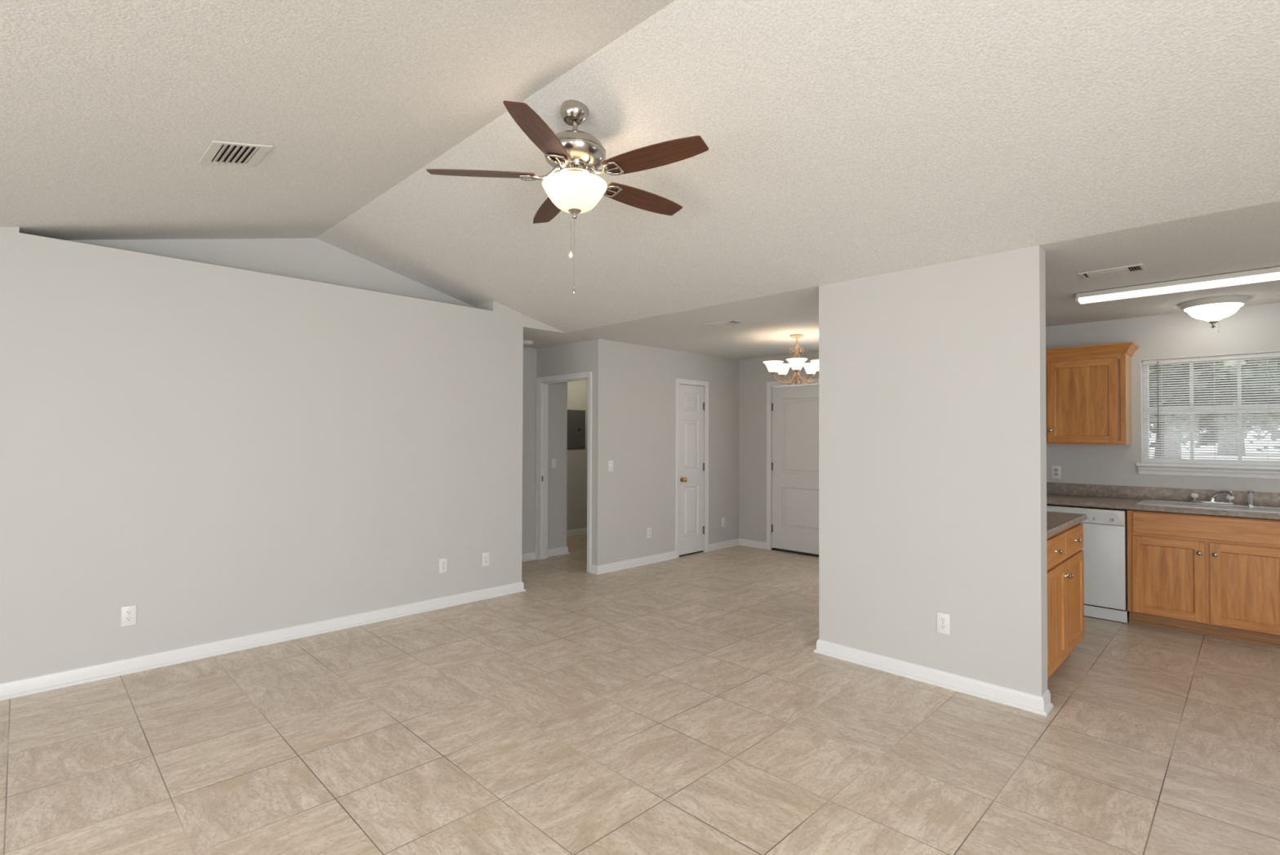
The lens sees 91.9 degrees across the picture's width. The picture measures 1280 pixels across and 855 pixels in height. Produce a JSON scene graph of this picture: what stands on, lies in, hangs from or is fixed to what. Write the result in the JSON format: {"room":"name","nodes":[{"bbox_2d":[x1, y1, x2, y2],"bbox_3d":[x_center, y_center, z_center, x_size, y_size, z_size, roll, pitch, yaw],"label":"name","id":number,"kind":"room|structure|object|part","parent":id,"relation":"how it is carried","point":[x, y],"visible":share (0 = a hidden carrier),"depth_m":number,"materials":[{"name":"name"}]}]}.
{"room":"living room","nodes":[
{"label":"living room","id":0,"kind":"room"},
{"bbox_2d":[66,238,473,307],"bbox_3d":[-2.669,-1.265,4.740,0.140,0.505,3.500,-1,-1,45],"label":"wall","id":1,"kind":"structure","parent":0,"point":[314,260],"depth_m":4.68,"materials":[{"name":"paint"}]},
{"bbox_2d":[0,226,562,683],"bbox_3d":[-3.002,0.143,4.125,0.440,2.671,5.992,-1,-1,45],"label":"wall","id":2,"kind":"structure","parent":0,"point":[217,452],"depth_m":4.09,"materials":[{"name":"paint"}]},
{"bbox_2d":[120,604,136,626],"bbox_3d":[-3.073,1.131,3.725,0.011,0.118,0.072,-1,-1,45],"label":"outlet","id":3,"kind":"object","parent":2,"relation":"attached to","point":[128,613],"visible":1,"depth_m":3.72,"materials":[{"name":"white plastic"}]},
{"bbox_2d":[124,616,132,621],"bbox_3d":[-3.072,1.151,3.723,0.003,0.027,0.034,-1,-1,45],"label":"receptacle","id":4,"kind":"object","parent":3,"relation":"attached to","point":[126,618],"depth_m":3.72,"materials":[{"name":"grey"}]},
{"bbox_2d":[125,609,132,614],"bbox_3d":[-3.072,1.112,3.724,0.003,0.027,0.034,-1,-1,45],"label":"receptacle","id":5,"kind":"object","parent":3,"relation":"attached to","point":[127,611],"depth_m":3.72,"materials":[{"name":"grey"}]},
{"bbox_2d":[0,581,525,700],"bbox_3d":[-3.134,1.433,3.897,0.377,0.086,5.512,-1,-1,45],"label":"baseboard","id":6,"kind":"structure","parent":2,"relation":"attached to","point":[20,687],"depth_m":4.07,"materials":[{"name":"white wood"}]},
{"bbox_2d":[439,557,447,573],"bbox_3d":[-1.638,1.150,5.160,0.011,0.118,0.072,-1,-1,45],"label":"outlet","id":7,"kind":"object","parent":2,"relation":"attached to","point":[442,562],"visible":1,"depth_m":5.16,"materials":[{"name":"white plastic"}]},
{"bbox_2d":[482,551,489,566],"bbox_3d":[-1.354,1.158,5.444,0.011,0.118,0.072,-1,-1,45],"label":"outlet","id":8,"kind":"object","parent":2,"relation":"attached to","point":[486,556],"visible":1,"depth_m":5.44,"materials":[{"name":"white plastic"}]},
{"bbox_2d":[521,346,537,553],"bbox_3d":[-1.387,0.296,6.622,0.810,2.440,1.080,-1,-1,45],"label":"wall","id":9,"kind":"structure","parent":0,"point":[530,354],"depth_m":7.13,"materials":[{"name":"paint"}]},
{"bbox_2d":[521,551,535,561],"bbox_3d":[-1.541,1.476,6.841,0.027,0.086,0.960,-1,-1,45],"label":"baseboard","id":10,"kind":"structure","parent":9,"relation":"attached to","point":[531,555],"depth_m":7.10,"materials":[{"name":"white wood"}]},
{"bbox_2d":[547,382,567,548],"bbox_3d":[-1.055,0.308,7.471,0.120,2.440,0.350,-1,-1,45],"label":"wall","id":11,"kind":"structure","parent":0,"point":[557,392],"depth_m":7.45,"materials":[{"name":"paint"}]},
{"bbox_2d":[551,457,556,467],"bbox_3d":[-1.022,0.428,7.406,0.016,0.118,0.072,-1,-1,45],"label":"light switch","id":12,"kind":"object","parent":11,"relation":"attached to","point":[553,460],"visible":1,"depth_m":7.40,"materials":[{"name":"white plastic"}]},
{"bbox_2d":[547,546,569,556],"bbox_3d":[-1.040,1.485,7.455,0.147,0.086,0.377,-1,-1,45],"label":"baseboard","id":13,"kind":"structure","parent":11,"relation":"attached to","point":[560,550],"depth_m":7.43,"materials":[{"name":"white wood"}]},
{"bbox_2d":[536,338,607,565],"bbox_3d":[-1.186,0.305,7.269,2.240,2.440,0.120,-1,-1,45],"label":"wall","id":14,"kind":"structure","parent":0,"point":[591,355],"depth_m":6.49,"materials":[{"name":"paint"}]},
{"bbox_2d":[534,371,591,572],"bbox_3d":[-0.819,0.469,6.887,0.982,2.105,0.138,-1,-1,45],"label":"door frame","id":15,"kind":"structure","parent":14,"relation":"attached to","point":[542,383],"depth_m":7.16,"materials":[{"name":"white wood"}]},
{"bbox_2d":[566,379,587,529],"bbox_3d":[-1.061,0.327,8.886,0.130,2.440,2.345,-1,-1,45],"label":"wall","id":16,"kind":"structure","parent":0,"point":[577,391],"depth_m":8.95,"materials":[{"name":"paint"}]},
{"bbox_2d":[567,409,585,448],"bbox_3d":[-0.920,0.029,8.920,0.026,0.563,0.352,-1,-1,45],"label":"breaker panel","id":17,"kind":"object","parent":16,"relation":"attached to","point":[575,418],"visible":0.8,"depth_m":8.92,"materials":[{"name":"grey metal"}]},
{"bbox_2d":[566,527,586,536],"bbox_3d":[-1.009,1.503,8.816,0.027,0.086,2.345,-1,-1,45],"label":"baseboard","id":18,"kind":"structure","parent":16,"relation":"attached to","point":[580,531],"depth_m":8.91,"materials":[{"name":"white wood"}]},
{"bbox_2d":[0,0,1279,359],"bbox_3d":[0.004,-1.269,3.340,9.700,0.615,9.300,-1,-1,45],"label":"ceiling","id":19,"kind":"structure","parent":0,"point":[846,140],"depth_m":2.68,"materials":[{"name":"white paint"}]},
{"bbox_2d":[198,140,272,166],"bbox_3d":[-1.880,-1.268,2.877,0.300,0.063,0.234,-1,-1,45],"label":"ceiling vent","id":20,"kind":"object","parent":19,"relation":"in","point":[220,153],"visible":1,"depth_m":2.87,"materials":[{"name":"white metal"}]},
{"bbox_2d":[523,340,533,345],"bbox_3d":[-1.207,-0.904,6.623,0.136,0.039,0.136,-1,-1,45],"label":"smoke detector","id":21,"kind":"object","parent":19,"relation":"attached to","point":[525,342],"visible":0.81,"depth_m":6.58,"materials":[{"name":"white plastic"}]},
{"bbox_2d":[426,99,708,293],"bbox_3d":[-0.260,-1.044,2.831,1.253,0.842,1.220,-1,-1,45],"label":"ceiling fan","id":22,"kind":"object","parent":19,"relation":"hanging from","point":[575,153],"visible":1,"depth_m":2.72,"materials":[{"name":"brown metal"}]},
{"bbox_3d":[-0.707,-1.137,2.777,0.471,0.006,0.132,0,12,-5],"label":"blade","id":23,"kind":"part","parent":22,"relation":"part of","materials":[{"name":"brown wood"}]},
{"bbox_3d":[-0.389,-1.141,2.411,0.132,0.006,0.471,13,2,13],"label":"blade","id":24,"kind":"part","parent":22,"relation":"part of","materials":[{"name":"brown wood"}]},
{"bbox_3d":[-0.457,-1.131,3.193,0.132,0.006,0.471,-13,4,-22],"label":"blade","id":25,"kind":"part","parent":22,"relation":"part of","materials":[{"name":"brown wood"}]},
{"bbox_3d":[-0.322,-0.804,2.884,0.023,0.034,0.023,-1,-1,45],"label":"chain pull","id":26,"kind":"part","parent":22,"relation":"part of","materials":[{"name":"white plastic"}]},
{"bbox_3d":[-0.322,-0.973,2.886,0.004,0.304,0.004,-1,-1,45],"label":"pull chain","id":27,"kind":"part","parent":22,"relation":"part of","materials":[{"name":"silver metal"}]},
{"bbox_3d":[-0.306,-0.892,2.885,0.004,0.465,0.004,-1,-1,45],"label":"pull chain","id":28,"kind":"part","parent":22,"relation":"part of","materials":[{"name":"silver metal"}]},
{"bbox_3d":[-0.296,-1.047,2.812,0.294,0.132,0.294,-1,-1,45],"label":"lamp shade","id":29,"kind":"part","parent":22,"relation":"part of","materials":[{"name":"white glass"}]},
{"bbox_3d":[0.016,-1.131,3.083,0.471,0.006,0.132,1,-14,-41],"label":"blade","id":30,"kind":"part","parent":22,"relation":"part of","materials":[{"name":"brown wood"}]},
{"bbox_3d":[0.058,-1.137,2.600,0.471,0.006,0.132,0,-13,31],"label":"blade","id":31,"kind":"part","parent":22,"relation":"part of","materials":[{"name":"brown wood"}]},
{"bbox_2d":[705,319,743,326],"bbox_3d":[0.752,-0.924,5.514,0.310,0.014,0.150,-1,-1,45],"label":"ceiling vent","id":32,"kind":"object","parent":19,"relation":"in","point":[728,322],"visible":1,"depth_m":5.49,"materials":[{"name":"white metal"}]},
{"bbox_2d":[762,333,818,384],"bbox_3d":[1.581,-0.670,6.185,0.659,0.497,0.649,-1,-1,45],"label":"chandelier","id":33,"kind":"object","parent":19,"relation":"hanging from","point":[796,363],"visible":0.85,"depth_m":6.14,"materials":[{"name":"white glass"}]},
{"bbox_3d":[1.325,-0.601,6.161,0.204,0.107,0.204,-1,-1,45],"label":"lamp shade","id":34,"kind":"part","parent":33,"relation":"part of","materials":[{"name":"white glass"}]},
{"bbox_3d":[1.435,-0.485,6.167,0.234,0.097,0.014,0,-1,-4],"label":"arm","id":35,"kind":"part","parent":33,"relation":"part of","materials":[{"name":"gold metal"}]},
{"bbox_3d":[1.475,-0.597,6.400,0.204,0.107,0.204,-1,-1,45],"label":"lamp shade","id":36,"kind":"part","parent":33,"relation":"part of","materials":[{"name":"white glass"}]},
{"bbox_3d":[1.515,-0.483,6.296,0.014,0.097,0.234,0,-1,-22],"label":"arm","id":37,"kind":"part","parent":33,"relation":"part of","materials":[{"name":"gold metal"}]},
{"bbox_3d":[1.505,-0.603,5.945,0.204,0.107,0.204,-1,-1,45],"label":"lamp shade","id":38,"kind":"part","parent":33,"relation":"part of","materials":[{"name":"white glass"}]},
{"bbox_3d":[1.663,-0.483,6.258,0.234,0.097,0.014,1,-1,-40],"label":"arm","id":39,"kind":"part","parent":33,"relation":"part of","materials":[{"name":"gold metal"}]},
{"bbox_3d":[1.673,-0.485,6.107,0.234,0.097,0.014,0,-1,32],"label":"arm","id":40,"kind":"part","parent":33,"relation":"part of","materials":[{"name":"gold metal"}]},
{"bbox_3d":[1.748,-0.597,6.331,0.204,0.107,0.204,-1,-1,45],"label":"lamp shade","id":41,"kind":"part","parent":33,"relation":"part of","materials":[{"name":"white glass"}]},
{"bbox_3d":[1.767,-0.601,6.049,0.204,0.107,0.204,-1,-1,45],"label":"lamp shade","id":42,"kind":"part","parent":33,"relation":"part of","materials":[{"name":"white glass"}]},
{"bbox_2d":[1078,263,1146,279],"bbox_3d":[2.859,-0.940,3.753,0.310,0.014,0.170,-1,-1,45],"label":"ceiling vent","id":43,"kind":"object","parent":19,"relation":"in","point":[1140,267],"visible":1,"depth_m":3.73,"materials":[{"name":"white metal"}]},
{"bbox_2d":[1075,266,1279,304],"bbox_3d":[3.526,-0.910,3.947,1.224,0.065,0.143,-1,-1,45],"label":"tube light","id":44,"kind":"object","parent":19,"relation":"attached to","point":[1267,274],"visible":1,"depth_m":3.94,"materials":[{"name":"white plastic"}]},
{"bbox_2d":[1178,295,1249,332],"bbox_3d":[4.241,-0.816,4.583,0.384,0.232,0.384,-1,-1,45],"label":"dome light","id":45,"kind":"object","parent":19,"relation":"attached to","point":[1211,309],"visible":1,"depth_m":4.49,"materials":[{"name":"white glass"}]},
{"bbox_2d":[0,533,1279,854],"bbox_3d":[-0.005,1.528,3.290,9.720,0.100,9.320,-1,-1,45],"label":"floor","id":46,"kind":"structure","parent":0,"point":[685,704],"depth_m":2.91,"materials":[{"name":"tile"}]},
{"bbox_2d":[1046,522,1084,678],"bbox_3d":[2.352,1.056,3.925,0.652,0.874,1.090,-1,-1,45],"label":"base cabinet","id":47,"kind":"object","parent":46,"relation":"on","point":[1064,555],"visible":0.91,"depth_m":3.69,"materials":[{"name":"brown wood"}]},
{"bbox_3d":[2.365,0.708,3.542,0.018,0.162,0.523,-1,-1,45],"label":"drawer","id":48,"kind":"part","parent":47,"relation":"part of","materials":[{"name":"brown wood"}]},
{"bbox_3d":[2.364,1.089,3.536,0.019,0.574,0.523,-1,-1,45],"label":"door","id":49,"kind":"part","parent":47,"relation":"part of","materials":[{"name":"brown wood"}]},
{"bbox_3d":[2.383,0.705,3.523,0.033,0.031,0.031,-1,-1,45],"label":"knob","id":50,"kind":"part","parent":47,"relation":"part of","materials":[{"name":"silver metal"}]},
{"bbox_3d":[2.538,1.005,3.739,0.020,0.774,1.090,-1,-1,45],"label":"frame","id":51,"kind":"part","parent":47,"relation":"part of","materials":[{"name":"brown wood"}]},
{"bbox_2d":[1046,511,1086,537],"bbox_3d":[2.355,0.595,3.970,0.650,0.038,1.152,-1,-1,45],"label":"countertop","id":52,"kind":"structure","parent":47,"relation":"on","point":[1056,522],"depth_m":3.86,"materials":[{"name":"beige laminate"}]},
{"bbox_3d":[2.547,0.885,3.684,0.033,0.031,0.031,-1,-1,45],"label":"knob","id":53,"kind":"part","parent":47,"relation":"part of","materials":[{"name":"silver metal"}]},
{"bbox_3d":[2.741,0.714,3.917,0.018,0.162,0.523,-1,-1,45],"label":"drawer","id":54,"kind":"part","parent":47,"relation":"part of","materials":[{"name":"brown wood"}]},
{"bbox_3d":[2.740,1.095,3.912,0.019,0.574,0.523,-1,-1,45],"label":"door","id":55,"kind":"part","parent":47,"relation":"part of","materials":[{"name":"brown wood"}]},
{"bbox_2d":[1046,503,1127,622],"bbox_3d":[3.718,1.078,5.169,0.606,0.860,0.588,-1,-1,45],"label":"dishwasher","id":56,"kind":"object","parent":46,"relation":"on","point":[1104,548],"visible":0.6,"depth_m":4.86,"materials":[{"name":"white metal"}]},
{"bbox_3d":[3.531,0.702,4.988,0.594,0.114,0.036,-1,-1,45],"label":"control panel","id":57,"kind":"part","parent":56,"relation":"part of","materials":[{"name":"white"}]},
{"bbox_3d":[3.532,1.085,4.985,0.594,0.644,0.032,-1,-1,45],"label":"door panel","id":58,"kind":"part","parent":56,"relation":"part of","materials":[{"name":"white metal"}]},
{"bbox_3d":[3.538,1.462,4.984,0.606,0.087,0.016,-1,-1,45],"label":"kick plate","id":59,"kind":"part","parent":56,"relation":"part of","materials":[{"name":"white metal"}]},
{"bbox_2d":[1126,509,1279,647],"bbox_3d":[4.260,1.073,4.629,0.915,0.872,0.639,-1,-1,45],"label":"base cabinet","id":60,"kind":"object","parent":46,"relation":"on","point":[1214,575],"visible":0.99,"depth_m":4.44,"materials":[{"name":"brown wood"}]},
{"bbox_2d":[1046,481,1279,519],"bbox_3d":[3.841,0.562,5.074,2.170,0.142,0.620,-1,-1,45],"label":"countertop","id":61,"kind":"structure","parent":60,"relation":"on","point":[1112,496],"depth_m":4.97,"materials":[{"name":"beige laminate"}]},
{"bbox_2d":[1137,499,1279,519],"bbox_3d":[4.289,0.676,4.646,0.832,0.178,0.480,-1,-1,45],"label":"sink","id":62,"kind":"object","parent":61,"relation":"in","point":[1151,502],"visible":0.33,"depth_m":4.61,"materials":[{"name":"silver metal"}]},
{"bbox_3d":[4.129,0.678,4.773,0.370,0.176,0.377,-1,-1,45],"label":"bowl","id":63,"kind":"part","parent":62,"relation":"part of","materials":[{"name":"silver metal"}]},
{"bbox_3d":[4.416,0.675,4.486,0.370,0.176,0.377,-1,-1,45],"label":"bowl","id":64,"kind":"part","parent":62,"relation":"part of","materials":[{"name":"silver metal"}]},
{"bbox_2d":[1245,489,1254,506],"bbox_3d":[4.579,0.529,4.646,0.048,0.117,0.048,-1,-1,45],"label":"sprayer","id":65,"kind":"object","parent":62,"relation":"on","point":[1250,495],"visible":1,"depth_m":4.63,"materials":[{"name":"silver metal"}]},
{"bbox_2d":[1190,489,1235,504],"bbox_3d":[4.393,0.530,4.755,0.260,0.117,0.159,-1,-1,45],"label":"faucet","id":66,"kind":"object","parent":61,"relation":"on","point":[1231,496],"visible":1,"depth_m":4.75,"materials":[{"name":"silver metal"}]},
{"bbox_3d":[4.357,0.534,4.867,0.048,0.036,0.048,0,-1,22],"label":"handle","id":67,"kind":"part","parent":66,"relation":"part of","materials":[{"name":"white plastic"}]},
{"bbox_3d":[4.428,0.552,4.795,0.040,0.045,0.040,-1,-1,45],"label":"spout","id":68,"kind":"part","parent":66,"relation":"part of","materials":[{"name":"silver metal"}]},
{"bbox_3d":[4.428,0.579,4.795,0.250,0.020,0.052,-1,-1,45],"label":"deck plate","id":69,"kind":"part","parent":66,"relation":"part of","materials":[{"name":"silver metal"}]},
{"bbox_3d":[4.428,0.514,4.710,0.030,0.085,0.194,0,-1,0],"label":"spout","id":70,"kind":"part","parent":66,"relation":"part of","materials":[{"name":"silver metal"}]},
{"bbox_3d":[4.500,0.533,4.724,0.048,0.036,0.048,0,-1,-23],"label":"handle","id":71,"kind":"part","parent":66,"relation":"part of","materials":[{"name":"white plastic"}]},
{"bbox_3d":[3.909,1.112,4.587,0.410,0.578,0.019,-1,-1,45],"label":"door","id":72,"kind":"part","parent":60,"relation":"part of","materials":[{"name":"brown wood"}]},
{"bbox_3d":[4.016,0.901,4.448,0.031,0.031,0.033,-1,-1,45],"label":"knob","id":73,"kind":"part","parent":60,"relation":"part of","materials":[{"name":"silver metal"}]},
{"bbox_3d":[4.066,0.719,4.438,0.843,0.158,0.018,-1,-1,45],"label":"false drawer","id":74,"kind":"part","parent":60,"relation":"part of","materials":[{"name":"brown wood"}]},
{"bbox_3d":[4.075,0.901,4.388,0.031,0.031,0.033,-1,-1,45],"label":"knob","id":75,"kind":"part","parent":60,"relation":"part of","materials":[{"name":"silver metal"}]},
{"bbox_3d":[4.217,1.109,4.280,0.412,0.578,0.019,-1,-1,45],"label":"door","id":76,"kind":"part","parent":60,"relation":"part of","materials":[{"name":"brown wood"}]},
{"bbox_2d":[606,340,738,563],"bbox_3d":[0.435,0.312,7.391,0.120,2.440,2.345,-1,-1,45],"label":"wall","id":77,"kind":"structure","parent":0,"point":[641,380],"depth_m":7.04,"materials":[{"name":"paint"}]},
{"bbox_2d":[608,460,613,471],"bbox_3d":[-0.305,0.407,6.554,0.016,0.118,0.072,-1,-1,45],"label":"light switch","id":78,"kind":"object","parent":77,"relation":"attached to","point":[610,462],"visible":1,"depth_m":6.55,"materials":[{"name":"white plastic"}]},
{"bbox_2d":[589,550,676,574],"bbox_3d":[-0.050,1.481,6.862,0.127,0.086,1.232,-1,-1,45],"label":"baseboard","id":79,"kind":"structure","parent":77,"relation":"attached to","point":[604,568],"depth_m":6.75,"materials":[{"name":"white wood"}]},
{"bbox_2d":[646,527,651,537],"bbox_3d":[0.106,1.184,6.960,0.011,0.118,0.072,-1,-1,45],"label":"outlet","id":80,"kind":"object","parent":77,"relation":"attached to","point":[648,529],"visible":1,"depth_m":6.96,"materials":[{"name":"white plastic"}]},
{"bbox_2d":[679,384,704,555],"bbox_3d":[0.636,0.510,7.497,0.106,2.044,0.489,-1,-1,45],"label":"door","id":81,"kind":"structure","parent":77,"relation":"in","point":[691,404],"depth_m":7.51,"materials":[{"name":"white wood"}]},
{"bbox_3d":[0.523,0.620,7.358,0.071,0.062,0.062,-1,-1,45],"label":"knob","id":82,"kind":"part","parent":81,"relation":"part of","materials":[{"name":"gold metal"}]},
{"bbox_2d":[675,377,708,557],"bbox_3d":[0.594,0.479,7.535,0.138,2.110,0.603,-1,-1,45],"label":"door frame","id":83,"kind":"structure","parent":77,"relation":"attached to","point":[678,381],"depth_m":7.64,"materials":[{"name":"white wood"}]},
{"bbox_2d":[721,516,725,526],"bbox_3d":[1.072,1.209,7.927,0.011,0.118,0.072,-1,-1,45],"label":"outlet","id":84,"kind":"object","parent":77,"relation":"attached to","point":[723,519],"visible":1,"depth_m":7.92,"materials":[{"name":"white plastic"}]},
{"bbox_2d":[708,537,766,551],"bbox_3d":[1.226,1.497,7.778,0.436,0.086,0.653,-1,-1,45],"label":"baseboard","id":85,"kind":"structure","parent":77,"relation":"attached to","point":[739,541],"depth_m":7.95,"materials":[{"name":"white wood"}]},
{"bbox_2d":[738,351,818,542],"bbox_3d":[1.582,0.324,7.987,5.140,2.440,0.120,-1,-1,45],"label":"wall","id":86,"kind":"structure","parent":0,"point":[753,374],"depth_m":8.01,"materials":[{"name":"paint"}]},
{"bbox_2d":[766,378,818,549],"bbox_3d":[2.017,0.479,7.537,1.032,2.120,0.138,-1,-1,45],"label":"door frame","id":87,"kind":"structure","parent":86,"relation":"attached to","point":[770,384],"depth_m":7.83,"materials":[{"name":"white wood"}]},
{"bbox_2d":[771,383,818,556],"bbox_3d":[1.980,0.511,7.507,0.920,2.053,0.120,-1,-1,45],"label":"door","id":88,"kind":"structure","parent":86,"relation":"in","point":[794,408],"depth_m":7.59,"materials":[{"name":"white wood"}]},
{"bbox_2d":[818,245,1047,695],"bbox_3d":[1.690,0.269,3.731,1.270,2.440,0.128,-1,-1,45],"label":"wall","id":89,"kind":"structure","parent":0,"point":[932,408],"depth_m":3.60,"materials":[{"name":"paint"}]},
{"bbox_2d":[813,638,1053,715],"bbox_3d":[1.772,1.447,3.803,1.324,0.086,0.427,-1,-1,45],"label":"baseboard","id":90,"kind":"structure","parent":89,"relation":"attached to","point":[1041,704],"depth_m":3.56,"materials":[{"name":"white wood"}]},
{"bbox_2d":[936,611,950,634],"bbox_3d":[1.744,1.127,3.564,0.072,0.118,0.011,-1,-1,45],"label":"outlet","id":91,"kind":"object","parent":89,"relation":"attached to","point":[943,619],"visible":1,"depth_m":3.56,"materials":[{"name":"white plastic"}]},
{"bbox_2d":[939,617,946,622],"bbox_3d":[1.743,1.107,3.563,0.034,0.027,0.003,-1,-1,45],"label":"receptacle","id":92,"kind":"object","parent":91,"relation":"attached to","point":[942,620],"depth_m":3.56,"materials":[{"name":"grey plastic"}]},
{"bbox_2d":[940,623,946,629],"bbox_3d":[1.743,1.146,3.563,0.034,0.027,0.003,-1,-1,45],"label":"receptacle","id":93,"kind":"object","parent":91,"relation":"attached to","point":[943,626],"depth_m":3.56,"materials":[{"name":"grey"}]},
{"bbox_2d":[1045,302,1279,493],"bbox_3d":[4.888,0.290,4.576,4.360,2.440,0.150,-1,-1,45],"label":"wall","id":94,"kind":"structure","parent":0,"point":[1251,328],"depth_m":5.14,"materials":[{"name":"paint"}]},
{"bbox_2d":[1051,465,1061,478],"bbox_3d":[3.757,0.404,5.591,0.072,0.118,0.011,-1,-1,45],"label":"outlet","id":95,"kind":"object","parent":94,"relation":"attached to","point":[1055,469],"visible":1,"depth_m":5.59,"materials":[{"name":"white plastic"}]},
{"bbox_2d":[1045,342,1139,444],"bbox_3d":[3.831,-0.269,5.278,0.629,0.819,0.364,-1,-1,45],"label":"upper cabinet","id":96,"kind":"object","parent":94,"relation":"attached to","point":[1088,388],"visible":0.94,"depth_m":5.17,"materials":[{"name":"brown wood"}]},
{"bbox_3d":[3.709,-0.220,5.205,0.487,0.695,0.019,-1,-1,45],"label":"door","id":97,"kind":"part","parent":96,"relation":"part of","materials":[{"name":"brown wood"}]},
{"bbox_3d":[3.832,-0.639,5.283,0.629,0.079,0.364,-1,-1,45],"label":"crown moulding","id":98,"kind":"part","parent":96,"relation":"part of","materials":[{"name":"brown wood"}]},
{"bbox_2d":[1046,481,1279,506],"bbox_3d":[4.053,0.546,5.287,2.170,0.104,0.020,-1,-1,45],"label":"backsplash","id":99,"kind":"structure","parent":94,"relation":"attached to","point":[1260,499],"depth_m":5.10,"materials":[{"name":"beige laminate"}]},
{"bbox_2d":[1136,351,1279,479],"bbox_3d":[4.543,-0.090,4.889,0.970,0.955,0.173,-1,-1,45],"label":"window","id":100,"kind":"structure","parent":94,"relation":"in","point":[1181,468],"depth_m":4.93,"materials":[{"name":"white"}]},
{"bbox_3d":[4.521,0.306,4.863,0.970,0.023,0.112,-1,-1,45],"label":"sill","id":101,"kind":"part","parent":100,"relation":"part of","materials":[{"name":"white wood"}]},
{"bbox_2d":[1142,351,1279,462],"bbox_3d":[4.527,-0.147,4.873,0.886,0.828,0.044,-1,-1,45],"label":"window blind","id":102,"kind":"object","parent":100,"relation":"attached to","point":[1274,353],"visible":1,"depth_m":4.88,"materials":[{"name":"white plastic"}]},
{"bbox_3d":[4.217,-0.339,5.167,0.002,0.400,0.004,-1,-1,45],"label":"lift cord","id":103,"kind":"part","parent":102,"relation":"part of","materials":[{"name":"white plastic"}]},
{"bbox_3d":[4.531,0.259,4.873,0.886,0.016,0.026,-1,-1,45],"label":"rail","id":104,"kind":"part","parent":102,"relation":"part of","materials":[{"name":"white plastic"}]},
{"label":"outside","id":105,"kind":"structure","parent":0,"visible":0},
{"bbox_2d":[1149,447,1279,460],"bbox_3d":[28.274,2.292,28.261,180.000,0.200,200.000,-1,-1,45],"label":"ground","id":106,"kind":"structure","parent":105,"point":[1150,447],"depth_m":62.91,"materials":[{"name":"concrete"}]},
{"bbox_2d":[1148,358,1279,457],"bbox_3d":[36.468,-3.625,41.590,13.404,12.402,14.218,0,-1,-1],"label":"tree","id":107,"kind":"object","parent":106,"relation":"on","point":[1267,358],"visible":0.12,"depth_m":38.70,"materials":[{"name":"green plant"}]},
{"bbox_2d":[1149,374,1279,454],"bbox_3d":[58.698,-6.183,63.416,20.445,18.100,19.720,1,-1,-37],"label":"tree","id":108,"kind":"object","parent":106,"relation":"on","point":[1199,375],"visible":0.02,"depth_m":61.67,"materials":[{"name":"green plant"}]},
{"bbox_2d":[1231,358,1279,439],"bbox_3d":[49.561,-4.296,44.961,14.277,13.600,14.124,0,-1,26],"label":"tree","id":109,"kind":"object","parent":106,"relation":"on","point":[1272,358],"visible":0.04,"depth_m":45.71,"materials":[{"name":"green plant"}]}
]}

